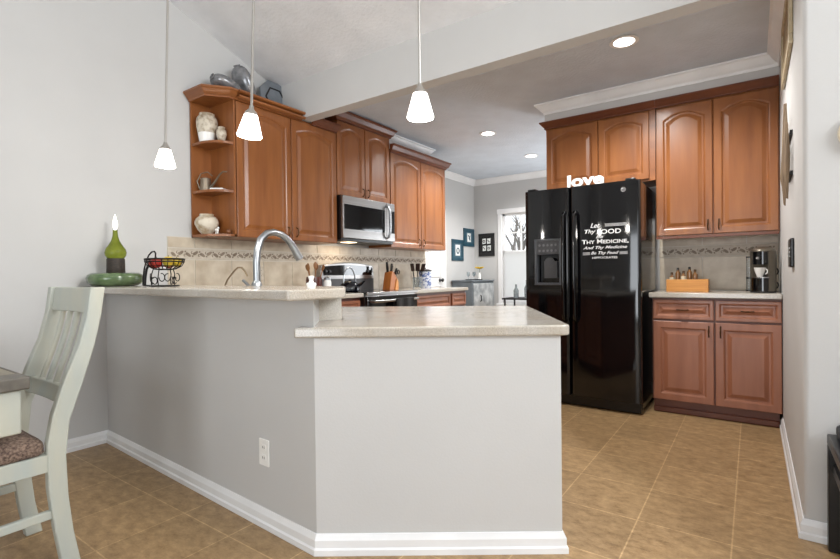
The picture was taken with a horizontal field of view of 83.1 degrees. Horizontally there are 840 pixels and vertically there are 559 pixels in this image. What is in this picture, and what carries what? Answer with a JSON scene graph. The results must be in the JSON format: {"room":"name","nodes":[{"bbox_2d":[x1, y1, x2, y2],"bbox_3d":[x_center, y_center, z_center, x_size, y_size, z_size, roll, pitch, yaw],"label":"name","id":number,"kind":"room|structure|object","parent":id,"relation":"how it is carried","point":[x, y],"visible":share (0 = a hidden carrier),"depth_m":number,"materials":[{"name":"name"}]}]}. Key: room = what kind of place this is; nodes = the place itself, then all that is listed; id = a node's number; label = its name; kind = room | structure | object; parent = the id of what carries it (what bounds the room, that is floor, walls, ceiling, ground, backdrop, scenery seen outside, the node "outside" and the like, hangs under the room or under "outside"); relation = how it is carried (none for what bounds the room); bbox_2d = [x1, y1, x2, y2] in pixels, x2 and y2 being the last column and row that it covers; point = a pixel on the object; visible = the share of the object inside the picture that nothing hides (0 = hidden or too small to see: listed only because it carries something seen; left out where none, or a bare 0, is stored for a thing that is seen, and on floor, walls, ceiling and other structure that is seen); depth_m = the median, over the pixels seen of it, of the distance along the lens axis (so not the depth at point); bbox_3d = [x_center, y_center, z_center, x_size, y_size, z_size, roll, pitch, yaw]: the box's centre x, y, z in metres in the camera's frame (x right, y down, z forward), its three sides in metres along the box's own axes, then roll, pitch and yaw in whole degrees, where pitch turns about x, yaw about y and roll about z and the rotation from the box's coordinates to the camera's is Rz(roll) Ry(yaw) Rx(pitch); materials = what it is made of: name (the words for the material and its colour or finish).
{"room":"kitchen","nodes":[
{"label":"kitchen","id":0,"kind":"room"},
{"bbox_2d":[0,0,368,444],"bbox_3d":[-2.480,-0.957,2.611,0.120,4.060,8.650,0,1,35],"label":"wall","id":1,"kind":"structure","parent":0,"point":[82,82],"depth_m":3.01,"materials":[{"name":"paint"}]},
{"bbox_2d":[66,430,107,452],"bbox_3d":[-3.433,1.060,1.119,0.019,0.078,4.855,0,1,35],"label":"baseboard","id":2,"kind":"structure","parent":1,"relation":"attached to","point":[78,443],"depth_m":3.00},
{"bbox_2d":[183,84,237,238],"bbox_3d":[-1.542,-0.858,3.509,0.358,1.082,0.222,0,1,35],"label":"corner shelf","id":3,"kind":"object","parent":1,"relation":"attached to","point":[214,157],"visible":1,"depth_m":3.57,"materials":[{"name":"brown wood"}]},
{"bbox_2d":[194,214,218,233],"bbox_3d":[-1.595,-0.411,3.545,0.168,0.152,0.167,0,1,35],"label":"vase","id":4,"kind":"object","parent":3,"relation":"on","point":[204,223],"visible":0.91,"depth_m":3.49,"materials":[{"name":"beige ceramic"}]},
{"bbox_2d":[196,112,217,141],"bbox_3d":[-1.602,-1.131,3.564,0.152,0.222,0.152,0,1,35],"label":"vase","id":5,"kind":"object","parent":3,"relation":"on","point":[206,122],"visible":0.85,"depth_m":3.51,"materials":[{"name":"ceramic"}]},
{"bbox_2d":[197,171,226,189],"bbox_3d":[-1.540,-0.738,3.558,0.264,0.150,0.084,-1,1,16],"label":"watering can","id":6,"kind":"object","parent":3,"relation":"on","point":[205,183],"visible":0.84,"depth_m":3.55,"materials":[{"name":"grey metal"}]},
{"bbox_2d":[216,126,226,139],"bbox_3d":[-1.479,-1.077,3.530,0.074,0.112,0.073,0,1,35],"label":"vase","id":7,"kind":"object","parent":3,"relation":"on","point":[221,133],"visible":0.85,"depth_m":3.50,"materials":[{"name":"ceramic"}]},
{"bbox_2d":[218,89,340,244],"bbox_3d":[-1.175,-0.867,4.029,0.385,1.082,1.047,0,1,35],"label":"upper cabinet","id":8,"kind":"object","parent":1,"relation":"attached to","point":[286,178],"visible":0.84,"depth_m":3.91,"materials":[{"name":"brown wood"}]},
{"bbox_2d":[210,73,241,89],"bbox_3d":[-1.484,-1.484,3.650,0.185,0.141,0.270,0,1,35],"label":"vase","id":9,"kind":"object","parent":8,"relation":"on","point":[215,79],"visible":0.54,"depth_m":3.56,"materials":[{"name":"metal"}]},
{"bbox_2d":[231,64,255,94],"bbox_3d":[-1.414,-1.557,3.803,0.202,0.302,0.176,0,1,35],"label":"vase","id":10,"kind":"object","parent":8,"relation":"on","point":[240,74],"visible":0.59,"depth_m":3.73,"materials":[{"name":"metal"}]},
{"bbox_2d":[259,80,282,103],"bbox_3d":[-1.259,-1.562,4.113,0.044,0.305,0.305,0,1,35],"label":"plate","id":11,"kind":"object","parent":8,"relation":"on","point":[270,90],"visible":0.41,"depth_m":4.08,"materials":[{"name":"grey ceramic"}]},
{"bbox_2d":[167,236,425,288],"bbox_3d":[-0.876,-0.109,4.771,0.015,0.458,3.295,0,1,35],"label":"tiled wall","id":12,"kind":"structure","parent":1,"relation":"attached to","point":[207,261],"depth_m":4.14,"materials":[{"name":"tile"}]},
{"bbox_2d":[260,267,263,279],"bbox_3d":[-1.367,-0.054,4.059,0.008,0.114,0.070,0,1,35],"label":"wall outlet","id":13,"kind":"object","parent":12,"relation":"attached to","point":[261,268],"visible":0.46,"depth_m":4.07,"materials":[{"name":"plastic"}]},
{"bbox_2d":[325,112,396,203],"bbox_3d":[-0.647,-1.180,4.773,0.373,0.778,0.902,0,1,35],"label":"upper cabinet","id":14,"kind":"object","parent":1,"relation":"attached to","point":[362,144],"visible":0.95,"depth_m":4.66,"materials":[{"name":"brown wood"}]},
{"bbox_2d":[336,195,394,245],"bbox_3d":[-0.611,-0.574,4.761,0.441,0.427,0.775,0,1,35],"label":"microwave","id":15,"kind":"object","parent":14,"relation":"attached to","point":[360,221],"visible":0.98,"depth_m":4.61,"materials":[{"name":"silver metal"}]},
{"bbox_2d":[369,143,451,251],"bbox_3d":[-0.084,-0.898,5.573,0.373,1.090,1.160,0,1,35],"label":"upper cabinet","id":16,"kind":"object","parent":1,"relation":"attached to","point":[417,179],"visible":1,"depth_m":5.43,"materials":[{"name":"brown wood"}]},
{"bbox_2d":[106,294,318,532],"bbox_3d":[-1.173,0.568,2.537,2.097,0.980,0.182,0,1,38],"label":"wall","id":17,"kind":"structure","parent":0,"point":[195,383],"depth_m":2.22,"materials":[{"name":"paint"}]},
{"bbox_2d":[90,285,345,320],"bbox_3d":[-1.178,0.113,2.493,2.134,0.148,0.517,0,1,35],"label":"bar","id":18,"kind":"object","parent":17,"relation":"on","point":[329,297],"visible":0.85,"depth_m":2.06,"materials":[{"name":"beige stone"}]},
{"bbox_2d":[85,273,142,286],"bbox_3d":[-1.924,0.001,2.995,0.316,0.084,0.316,0,1,35],"label":"dish","id":19,"kind":"object","parent":18,"relation":"on","point":[93,279],"visible":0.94,"depth_m":2.87,"materials":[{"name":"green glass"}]},
{"bbox_2d":[104,215,126,272],"bbox_3d":[-1.924,-0.210,2.994,0.122,0.405,0.122,0,1,35],"label":"bottle","id":20,"kind":"object","parent":19,"relation":"on","point":[115,253],"visible":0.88,"depth_m":2.96,"materials":[{"name":"green glass"}]},
{"bbox_2d":[142,251,184,286],"bbox_3d":[-1.515,-0.064,2.749,0.352,0.208,0.211,0,1,35],"label":"fruit basket","id":21,"kind":"object","parent":18,"relation":"on","point":[145,270],"visible":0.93,"depth_m":2.67,"materials":[{"name":"black metal"}]},
{"bbox_2d":[151,257,162,267],"bbox_3d":[-1.479,-0.095,2.660,0.062,0.063,0.062,0,1,35],"label":"fruit","id":22,"kind":"object","parent":21,"relation":"in","point":[152,263],"visible":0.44,"depth_m":2.64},
{"bbox_2d":[143,258,184,269],"bbox_3d":[-1.459,-0.087,2.710,0.215,0.068,0.211,0,1,35],"label":"wire bowl","id":23,"kind":"object","parent":21,"relation":"on","point":[147,261],"depth_m":2.65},
{"bbox_2d":[162,255,172,266],"bbox_3d":[-1.419,-0.104,2.671,0.062,0.063,0.062,0,1,35],"label":"fruit","id":24,"kind":"object","parent":21,"relation":"in","point":[164,263],"visible":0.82,"depth_m":2.65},
{"bbox_2d":[306,276,315,287],"bbox_3d":[-0.455,0.009,1.982,0.038,0.050,0.037,0,1,35],"label":"figurine","id":25,"kind":"object","parent":18,"relation":"on","point":[310,284],"visible":1,"depth_m":1.97,"materials":[{"name":"white ceramic"}]},
{"bbox_2d":[259,438,269,466],"bbox_3d":[-0.666,0.739,2.024,0.070,0.114,0.008,0,1,38],"label":"wall outlet","id":26,"kind":"object","parent":17,"relation":"attached to","point":[264,452],"visible":1,"depth_m":2.02,"materials":[{"name":"white plastic"}]},
{"bbox_2d":[261,444,265,450],"bbox_3d":[-0.668,0.717,2.022,0.034,0.028,0.002,0,1,38],"label":"socket","id":27,"kind":"object","parent":26,"relation":"attached to","point":[263,446],"depth_m":2.02,"materials":[{"name":"white plastic"}]},
{"bbox_2d":[261,454,265,461],"bbox_3d":[-0.667,0.761,2.022,0.034,0.028,0.002,0,1,38],"label":"socket","id":28,"kind":"object","parent":26,"relation":"attached to","point":[263,456],"depth_m":2.02,"materials":[{"name":"white plastic"}]},
{"bbox_2d":[106,430,568,556],"bbox_3d":[-0.802,1.017,2.298,2.912,0.078,0.639,0,1,21],"label":"baseboard","id":29,"kind":"structure","parent":17,"relation":"attached to","point":[529,542],"depth_m":1.81,"materials":[{"name":"wood"}]},
{"bbox_2d":[169,0,515,86],"bbox_3d":[-0.397,-2.306,-0.215,6.550,1.360,6.460,0,1,35],"label":"ceiling","id":30,"kind":"structure","parent":0,"point":[295,40],"depth_m":3.43,"materials":[{"name":"paint"}]},
{"bbox_2d":[154,0,175,168],"bbox_3d":[-1.288,-1.398,2.426,0.163,1.639,0.119,-1,1,-2],"label":"pendant lamp","id":31,"kind":"object","parent":30,"relation":"hanging from","point":[164,159],"visible":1,"depth_m":2.42,"materials":[{"name":"white glass"}]},
{"bbox_2d":[236,0,261,139],"bbox_3d":[-0.671,-1.409,1.925,0.170,1.661,0.119,-1,1,-2],"label":"pendant lamp","id":32,"kind":"object","parent":30,"relation":"hanging from","point":[249,127],"visible":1,"depth_m":1.92,"materials":[{"name":"white glass"}]},
{"bbox_2d":[407,0,433,121],"bbox_3d":[-0.008,-1.381,1.722,0.120,1.585,0.120,0,1,35],"label":"pendant lamp","id":33,"kind":"object","parent":30,"relation":"hanging from","point":[420,110],"visible":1,"depth_m":1.71,"materials":[{"name":"white glass"}]},
{"bbox_2d":[281,0,736,122],"bbox_3d":[0.238,-1.547,3.223,3.630,0.337,0.112,0,1,35],"label":"beam","id":34,"kind":"structure","parent":30,"relation":"attached to","point":[517,31],"depth_m":3.07,"materials":[{"name":"paint"}]},
{"bbox_2d":[0,398,839,558],"bbox_3d":[0.652,1.074,1.731,7.200,0.060,10.850,0,1,35],"label":"floor","id":35,"kind":"structure","parent":0,"point":[651,484],"depth_m":2.19,"materials":[{"name":"beige tile"}]},
{"bbox_2d":[0,367,29,437],"bbox_3d":[-2.274,0.711,1.507,1.432,0.740,1.273,0,1,35],"label":"dining table","id":36,"kind":"object","parent":35,"relation":"on","point":[12,383],"visible":1,"depth_m":1.59,"materials":[{"name":"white wood"}]},
{"bbox_2d":[0,287,104,558],"bbox_3d":[-1.586,0.553,1.720,0.445,1.036,0.636,0,1,35],"label":"dining chair","id":37,"kind":"object","parent":35,"relation":"on","point":[23,456],"visible":0.94,"depth_m":1.77,"materials":[{"name":"beige paint"}]},
{"bbox_2d":[0,430,43,465],"bbox_3d":[-1.641,0.597,1.641,0.433,0.075,0.442,0,1,35],"label":"seat cushion","id":38,"kind":"object","parent":37,"relation":"on","point":[22,449],"depth_m":1.65,"materials":[{"name":"fabric"}]},
{"bbox_2d":[341,298,359,306],"bbox_3d":[-1.184,0.610,3.757,0.632,0.874,1.510,0,1,35],"label":"base cabinet","id":39,"kind":"object","parent":35,"relation":"on","point":[348,302],"visible":0.04,"depth_m":4.11,"materials":[{"name":"red wood"}]},
{"bbox_2d":[341,293,363,298],"bbox_3d":[-1.194,0.152,3.762,0.628,0.038,1.530,0,1,35],"label":"countertop","id":40,"kind":"structure","parent":39,"relation":"on","point":[348,295],"depth_m":4.12,"materials":[{"name":"beige stone"}]},
{"bbox_2d":[306,277,321,285],"bbox_3d":[-0.940,0.051,4.205,0.144,0.150,0.144,0,1,35],"label":"utensil crock","id":41,"kind":"object","parent":40,"relation":"on","point":[318,280],"visible":0.34,"depth_m":4.15,"materials":[{"name":"red ceramic"}]},
{"bbox_2d":[324,276,330,285],"bbox_3d":[-0.826,0.046,4.229,0.068,0.156,0.068,0,1,35],"label":"jar","id":42,"kind":"object","parent":40,"relation":"on","point":[327,280],"visible":0.67,"depth_m":4.20,"materials":[{"name":"ceramic"}]},
{"bbox_2d":[316,263,418,306],"bbox_3d":[-0.485,0.419,4.684,0.714,1.182,0.776,0,1,35],"label":"stove","id":43,"kind":"object","parent":35,"relation":"on","point":[372,297],"visible":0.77,"depth_m":4.68,"materials":[{"name":"silver metal"}]},
{"bbox_2d":[340,267,364,291],"bbox_3d":[-0.650,-0.003,4.477,0.243,0.237,0.200,0,1,35],"label":"kettle","id":44,"kind":"object","parent":43,"relation":"on","point":[351,286],"visible":0.93,"depth_m":4.43,"materials":[{"name":"black metal"}]},
{"bbox_2d":[346,289,406,293],"bbox_3d":[-0.509,0.119,4.696,0.640,0.015,0.776,0,1,35],"label":"cooktop","id":45,"kind":"object","parent":43,"relation":"in","point":[366,291],"depth_m":4.51,"materials":[{"name":"black glass"}]},
{"bbox_2d":[393,297,413,305],"bbox_3d":[-0.152,0.301,4.560,0.049,0.252,0.280,0,1,35],"label":"dish towel","id":46,"kind":"object","parent":43,"relation":"hanging from","point":[407,301],"visible":0.38,"depth_m":4.54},
{"bbox_2d":[417,291,465,305],"bbox_3d":[0.012,0.579,5.486,0.600,0.874,1.085,0,1,35],"label":"base cabinet","id":47,"kind":"object","parent":35,"relation":"on","point":[452,298],"visible":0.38,"depth_m":5.33,"materials":[{"name":"red wood"}]},
{"bbox_2d":[398,287,467,293],"bbox_3d":[0.013,0.121,5.482,0.628,0.038,1.107,0,1,35],"label":"countertop","id":48,"kind":"structure","parent":47,"relation":"on","point":[432,289],"depth_m":5.34,"materials":[{"name":"beige stone"}]},
{"bbox_2d":[383,271,398,289],"bbox_3d":[-0.320,0.011,5.131,0.110,0.198,0.143,0,1,35],"label":"knife block","id":49,"kind":"object","parent":48,"relation":"on","point":[391,282],"visible":0.98,"depth_m":5.10,"materials":[{"name":"orange wood"}]},
{"bbox_2d":[413,277,420,287],"bbox_3d":[-0.037,0.038,5.526,0.100,0.130,0.100,0,1,35],"label":"glass jar","id":50,"kind":"object","parent":48,"relation":"on","point":[416,280],"visible":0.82,"depth_m":5.48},
{"bbox_2d":[410,263,414,276],"bbox_3d":[-0.073,-0.049,5.503,0.060,0.274,0.060,-1,1,-39],"label":"spatula","id":51,"kind":"object","parent":50,"relation":"in","point":[411,264],"visible":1,"depth_m":5.49,"materials":[{"name":"brown plastic"}]},
{"bbox_2d":[415,263,419,276],"bbox_3d":[-0.030,-0.050,5.536,0.060,0.274,0.038,0,1,35],"label":"spatula","id":52,"kind":"object","parent":50,"relation":"in","point":[417,268],"visible":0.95,"depth_m":5.53,"materials":[{"name":"brown plastic"}]},
{"bbox_2d":[420,264,425,276],"bbox_3d":[0.013,-0.049,5.568,0.060,0.272,0.110,0,1,43],"label":"spatula","id":53,"kind":"object","parent":50,"relation":"in","point":[422,269],"visible":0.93,"depth_m":5.58,"materials":[{"name":"brown plastic"}]},
{"bbox_2d":[418,268,431,287],"bbox_3d":[0.058,-0.022,5.678,0.168,0.244,0.168,0,1,35],"label":"canister","id":54,"kind":"object","parent":48,"relation":"on","point":[426,274],"visible":0.7,"depth_m":5.61,"materials":[{"name":"white ceramic"}]},
{"bbox_2d":[451,280,493,305],"bbox_3d":[0.854,0.497,7.423,0.413,0.982,0.735,0,1,35],"label":"storage cabinet","id":55,"kind":"object","parent":35,"relation":"on","point":[479,292],"visible":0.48,"depth_m":7.18,"materials":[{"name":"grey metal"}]},
{"bbox_3d":[0.834,0.001,7.322,0.280,0.012,0.280,0,1,35],"label":"tray","id":56,"kind":"object","parent":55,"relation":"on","visible":0},
{"bbox_2d":[475,267,483,278],"bbox_3d":[0.917,-0.097,7.298,0.146,0.199,0.149,0,1,35],"label":"flower vase","id":57,"kind":"object","parent":56,"relation":"on","point":[479,268],"visible":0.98,"depth_m":7.28,"materials":[{"name":"white ceramic"}]},
{"bbox_2d":[502,297,525,305],"bbox_3d":[1.558,0.626,7.026,0.560,0.715,0.430,0,1,35],"label":"side table","id":58,"kind":"object","parent":35,"relation":"on","point":[506,298],"visible":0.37,"depth_m":6.97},
{"bbox_2d":[513,284,518,297],"bbox_3d":[1.422,0.170,7.009,0.076,0.200,0.076,0,1,35],"label":"glass bottle","id":59,"kind":"object","parent":58,"relation":"on","point":[516,291],"visible":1,"depth_m":6.99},
{"bbox_2d":[525,177,655,413],"bbox_3d":[1.436,0.126,4.004,0.902,1.775,0.760,0,1,35],"label":"refrigerator","id":60,"kind":"object","parent":35,"relation":"on","point":[590,249],"visible":0.93,"depth_m":3.69,"materials":[{"name":"black metal"}]},
{"bbox_2d":[567,175,603,187],"bbox_3d":[1.310,-0.789,3.752,0.285,0.098,0.018,0,1,35],"label":"word sign","id":61,"kind":"object","parent":60,"relation":"on","point":[601,178],"visible":0.95,"depth_m":3.75,"materials":[{"name":"white wood"}]},
{"bbox_2d":[652,298,782,427],"bbox_3d":[2.270,0.570,3.636,0.794,0.874,0.638,0,1,35],"label":"base cabinet","id":62,"kind":"object","parent":35,"relation":"on","point":[722,359],"visible":0.99,"depth_m":3.38,"materials":[{"name":"red wood"}]},
{"bbox_2d":[649,290,782,299],"bbox_3d":[2.259,0.112,3.642,0.814,0.038,0.625,0,1,35],"label":"countertop","id":63,"kind":"structure","parent":62,"relation":"on","point":[718,294],"depth_m":3.41,"materials":[{"name":"beige stone"}]},
{"bbox_2d":[666,279,708,291],"bbox_3d":[2.095,0.046,3.711,0.285,0.096,0.100,0,1,35],"label":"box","id":64,"kind":"object","parent":63,"relation":"on","point":[672,285],"visible":1,"depth_m":3.67,"materials":[{"name":"brown wood"}]},
{"bbox_2d":[675,268,679,278],"bbox_3d":[2.046,-0.004,3.759,0.036,0.180,0.036,0,1,35],"label":"bottle","id":65,"kind":"object","parent":64,"relation":"in","point":[677,274],"visible":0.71,"depth_m":3.75,"materials":[{"name":"orange glass"}]},
{"bbox_2d":[681,271,685,278],"bbox_3d":[2.069,0.009,3.722,0.037,0.155,0.037,0,1,35],"label":"bottle","id":66,"kind":"object","parent":64,"relation":"in","point":[683,276],"visible":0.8,"depth_m":3.71,"materials":[{"name":"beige glass"}]},
{"bbox_2d":[687,267,691,278],"bbox_3d":[2.112,-0.006,3.713,0.036,0.185,0.036,0,1,35],"label":"bottle","id":67,"kind":"object","parent":64,"relation":"in","point":[689,272],"visible":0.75,"depth_m":3.70,"materials":[{"name":"orange glass"}]},
{"bbox_2d":[692,269,697,278],"bbox_3d":[2.134,0.004,3.676,0.036,0.165,0.036,0,1,35],"label":"bottle","id":68,"kind":"object","parent":64,"relation":"in","point":[694,275],"visible":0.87,"depth_m":3.66,"materials":[{"name":"orange glass"}]},
{"bbox_2d":[746,246,776,292],"bbox_3d":[2.441,-0.071,3.377,0.165,0.329,0.158,-1,1,0],"label":"coffee machine","id":69,"kind":"object","parent":63,"relation":"on","point":[763,256],"visible":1,"depth_m":3.33,"materials":[{"name":"black plastic"}]},
{"bbox_2d":[754,267,767,276],"bbox_3d":[2.406,-0.051,3.354,0.072,0.066,0.072,-1,1,10],"label":"coffee cup","id":70,"kind":"object","parent":69,"relation":"on","point":[759,272],"visible":1,"depth_m":3.33,"materials":[{"name":"white ceramic"}]},
{"bbox_2d":[827,425,839,553],"bbox_3d":[1.882,0.790,1.381,1.023,0.485,0.370,0,1,35],"label":"bench","id":71,"kind":"object","parent":35,"relation":"on","point":[833,441],"visible":1,"depth_m":1.78,"materials":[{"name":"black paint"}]},
{"bbox_2d":[836,425,839,439],"bbox_3d":[1.884,0.570,1.375,0.990,0.045,0.360,0,1,35],"label":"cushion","id":72,"kind":"object","parent":71,"relation":"on","point":[838,427],"depth_m":1.76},
{"bbox_3d":[0.030,0.630,2.462,1.433,0.830,1.334,0,1,35],"label":"base cabinet","id":73,"kind":"object","parent":35,"relation":"on","visible":0},
{"bbox_2d":[294,306,568,337],"bbox_3d":[-0.366,0.197,2.498,2.184,0.040,1.392,-1,1,16],"label":"countertop","id":74,"kind":"structure","parent":73,"relation":"on","point":[387,321],"depth_m":1.91,"materials":[{"name":"beige stone"}]},
{"bbox_2d":[224,267,247,285],"bbox_3d":[-1.134,0.052,2.899,0.264,0.260,0.040,0,1,35],"label":"tap","id":75,"kind":"object","parent":74,"relation":"on","point":[242,268],"visible":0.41,"depth_m":2.89,"materials":[{"name":"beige metal"}]},
{"bbox_2d":[242,229,302,285],"bbox_3d":[-0.894,-0.064,2.916,0.130,0.487,0.382,0,1,35],"label":"faucet","id":76,"kind":"object","parent":74,"relation":"on","point":[261,238],"visible":0.62,"depth_m":2.79,"materials":[{"name":"metal"}]},
{"bbox_2d":[314,335,561,533],"bbox_3d":[0.033,0.634,1.875,1.023,0.832,0.134,-1,1,2],"label":"wall","id":77,"kind":"structure","parent":0,"point":[462,433],"depth_m":1.82,"materials":[{"name":"paint"}]},
{"bbox_2d":[445,178,474,286],"bbox_3d":[0.393,-0.363,7.080,0.320,2.720,2.150,0,1,35],"label":"wall","id":78,"kind":"structure","parent":0,"point":[459,197],"depth_m":7.46,"materials":[{"name":"paint"}]},
{"bbox_2d":[425,251,443,286],"bbox_3d":[0.151,-0.022,6.728,0.086,2.030,0.785,0,1,35],"label":"door","id":79,"kind":"structure","parent":78,"relation":"in","point":[434,260],"depth_m":6.89,"materials":[{"name":"wood"}]},
{"bbox_2d":[444,205,446,286],"bbox_3d":[0.104,-0.051,6.715,0.025,2.110,0.990,0,1,35],"label":"trim","id":80,"kind":"structure","parent":78,"relation":"attached to","point":[445,278],"depth_m":7.09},
{"bbox_2d":[451,239,463,260],"bbox_3d":[0.590,-0.460,7.411,0.021,0.332,0.350,0,1,35],"label":"picture frame","id":81,"kind":"object","parent":78,"relation":"attached to","point":[457,246],"visible":1,"depth_m":7.39,"materials":[{"name":"blue wood"}]},
{"bbox_2d":[455,245,459,255],"bbox_3d":[0.591,-0.459,7.410,0.002,0.170,0.136,0,1,35],"label":"print","id":82,"kind":"object","parent":81,"relation":"attached to","point":[457,247],"depth_m":7.40,"materials":[{"name":"white paper"}]},
{"bbox_2d":[463,228,474,246],"bbox_3d":[0.798,-0.681,7.707,0.022,0.289,0.340,0,1,35],"label":"picture frame","id":83,"kind":"object","parent":78,"relation":"attached to","point":[468,234],"visible":1,"depth_m":7.69,"materials":[{"name":"blue wood"}]},
{"bbox_2d":[467,233,470,241],"bbox_3d":[0.798,-0.681,7.707,0.002,0.140,0.112,0,1,35],"label":"print","id":84,"kind":"object","parent":83,"relation":"attached to","point":[468,234],"depth_m":7.70,"materials":[{"name":"white paper"}]},
{"bbox_2d":[474,177,546,305],"bbox_3d":[2.560,-0.386,6.799,4.190,2.720,0.120,0,1,35],"label":"wall","id":85,"kind":"structure","parent":0,"point":[488,199],"depth_m":7.68,"materials":[{"name":"paint"}]},
{"bbox_2d":[478,233,494,256],"bbox_3d":[1.087,-0.566,7.744,0.285,0.373,0.020,0,1,35],"label":"picture frame","id":86,"kind":"object","parent":85,"relation":"attached to","point":[487,240],"visible":1,"depth_m":7.73,"materials":[{"name":"black wood"}]},
{"bbox_2d":[445,170,546,185],"bbox_3d":[1.957,-1.586,5.949,3.950,0.090,1.930,0,1,35],"label":"trim","id":87,"kind":"structure","parent":85,"relation":"attached to","point":[543,173],"depth_m":7.43,"materials":[{"name":"paint"}]},
{"bbox_2d":[496,207,525,305],"bbox_3d":[1.573,-0.355,7.416,0.795,1.540,0.115,0,1,35],"label":"window","id":88,"kind":"structure","parent":85,"relation":"in","point":[513,211],"depth_m":7.58,"materials":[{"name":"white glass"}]},
{"bbox_2d":[503,251,525,302],"bbox_3d":[1.584,-0.038,7.429,0.595,0.825,0.004,0,1,35],"label":"window shade","id":89,"kind":"object","parent":88,"relation":"attached to","point":[514,262],"visible":0.64,"depth_m":7.49,"materials":[{"name":"fabric"}]},
{"bbox_2d":[323,0,769,179],"bbox_3d":[1.331,-1.651,5.110,4.050,0.070,4.260,0,1,35],"label":"ceiling","id":90,"kind":"structure","parent":0,"point":[502,101],"depth_m":3.89,"materials":[{"name":"paint"}]},
{"bbox_2d":[480,131,495,135],"bbox_3d":[0.747,-1.605,5.207,0.184,0.010,0.184,0,1,35],"label":"recessed light","id":91,"kind":"object","parent":90,"relation":"in","point":[484,133],"visible":1,"depth_m":5.20,"materials":[{"name":"white"}]},
{"bbox_2d":[524,154,537,157],"bbox_3d":[1.458,-1.623,6.220,0.184,0.010,0.184,0,1,35],"label":"recessed light","id":92,"kind":"object","parent":90,"relation":"in","point":[527,155],"visible":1,"depth_m":6.19,"materials":[{"name":"white"}]},
{"bbox_2d":[609,34,638,48],"bbox_3d":[1.367,-1.593,3.175,0.184,0.010,0.184,0,1,35],"label":"recessed light","id":93,"kind":"object","parent":90,"relation":"in","point":[624,41],"visible":1,"depth_m":3.17,"materials":[{"name":"white"}]},
{"bbox_2d":[649,186,659,290],"bbox_3d":[2.089,-0.317,4.222,1.760,2.640,0.120,0,1,35],"label":"wall","id":94,"kind":"structure","parent":0,"point":[657,258],"depth_m":4.16,"materials":[{"name":"paint"}]},
{"bbox_2d":[539,100,655,188],"bbox_3d":[1.601,-1.129,4.246,0.962,0.637,0.375,0,1,35],"label":"upper cabinet","id":95,"kind":"object","parent":94,"relation":"attached to","point":[615,144],"visible":0.98,"depth_m":4.08,"materials":[{"name":"brown wood"}]},
{"bbox_2d":[654,75,779,239],"bbox_3d":[2.328,-0.891,3.739,0.804,1.122,0.375,0,1,35],"label":"upper cabinet","id":96,"kind":"object","parent":94,"relation":"attached to","point":[718,148],"visible":1,"depth_m":3.60,"materials":[{"name":"brown wood"}]},
{"bbox_2d":[659,234,778,290],"bbox_3d":[2.433,-0.155,3.901,0.830,0.486,0.015,0,1,35],"label":"tiled wall","id":97,"kind":"structure","parent":94,"relation":"attached to","point":[720,260],"depth_m":3.90,"materials":[{"name":"tile"}]},
{"bbox_2d":[545,66,779,121],"bbox_3d":[1.956,-1.528,4.016,1.730,0.170,0.336,0,1,35],"label":"wall","id":98,"kind":"structure","parent":0,"point":[772,71],"depth_m":3.78,"materials":[{"name":"paint"}]},
{"bbox_2d":[534,52,777,115],"bbox_3d":[1.903,-1.567,4.006,1.805,0.090,0.411,0,1,35],"label":"trim","id":99,"kind":"structure","parent":98,"relation":"attached to","point":[761,61],"depth_m":3.77,"materials":[{"name":"wood"}]},
{"bbox_2d":[778,0,839,522],"bbox_3d":[4.080,-0.483,2.943,2.970,2.950,4.680,0,1,35],"label":"wall","id":100,"kind":"structure","parent":0,"point":[810,289],"depth_m":1.87,"materials":[{"name":"paint"}]},
{"bbox_2d":[767,0,784,65],"bbox_3d":[2.130,-1.559,2.825,0.075,0.090,1.412,0,1,35],"label":"trim","id":101,"kind":"structure","parent":100,"relation":"attached to","point":[776,6],"depth_m":2.97,"materials":[{"name":"wood"}]},
{"bbox_2d":[780,103,792,205],"bbox_3d":[1.889,-0.661,2.445,0.041,0.557,0.344,0,1,35],"label":"art","id":102,"kind":"object","parent":100,"relation":"attached to","point":[786,174],"visible":1,"depth_m":2.38},
{"bbox_2d":[781,0,792,89],"bbox_3d":[1.985,-1.317,2.567,0.017,0.355,0.720,0,1,35],"label":"framed panel","id":103,"kind":"object","parent":100,"relation":"attached to","point":[787,21],"visible":1,"depth_m":2.54,"materials":[{"name":"brown wood"}]},
{"bbox_2d":[788,238,793,266],"bbox_3d":[1.832,-0.131,2.341,0.018,0.140,0.160,0,1,35],"label":"keypad","id":104,"kind":"object","parent":100,"relation":"attached to","point":[791,240],"visible":1,"depth_m":2.28,"materials":[{"name":"black plastic"}]},
{"bbox_2d":[780,417,826,544],"bbox_3d":[3.158,0.976,1.723,2.889,0.078,1.619,0,1,35],"label":"baseboard","id":105,"kind":"structure","parent":100,"relation":"attached to","point":[807,529],"depth_m":1.97,"materials":[{"name":"wood"}]},
{"bbox_2d":[837,126,839,141],"bbox_3d":[1.656,-0.556,1.772,0.144,0.144,0.018,0,1,35],"label":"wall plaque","id":106,"kind":"object","parent":100,"relation":"attached to","point":[838,131],"visible":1,"depth_m":1.81,"materials":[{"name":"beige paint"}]},
{"label":"outside","id":107,"kind":"structure","parent":0,"visible":0},
{"bbox_3d":[4.970,0.976,13.099,16.000,0.060,12.880,0,1,35],"label":"ground","id":108,"kind":"structure","parent":107,"visible":0},
{"bbox_2d":[506,215,525,250],"bbox_3d":[2.637,-0.677,12.206,1.624,3.205,0.694,-1,1,2],"label":"bare tree","id":109,"kind":"object","parent":108,"relation":"on","point":[513,247],"visible":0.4,"depth_m":12.18,"materials":[{"name":"grey plant"}]},
{"bbox_3d":[-0.244,-1.516,5.537,0.180,0.170,0.915,0,1,35],"label":"wall","id":110,"kind":"structure","parent":0,"visible":0},
{"bbox_2d":[389,134,435,154],"bbox_3d":[-0.193,-1.557,5.546,0.255,0.090,0.990,0,1,35],"label":"trim","id":111,"kind":"structure","parent":110,"relation":"attached to","point":[396,139],"depth_m":5.50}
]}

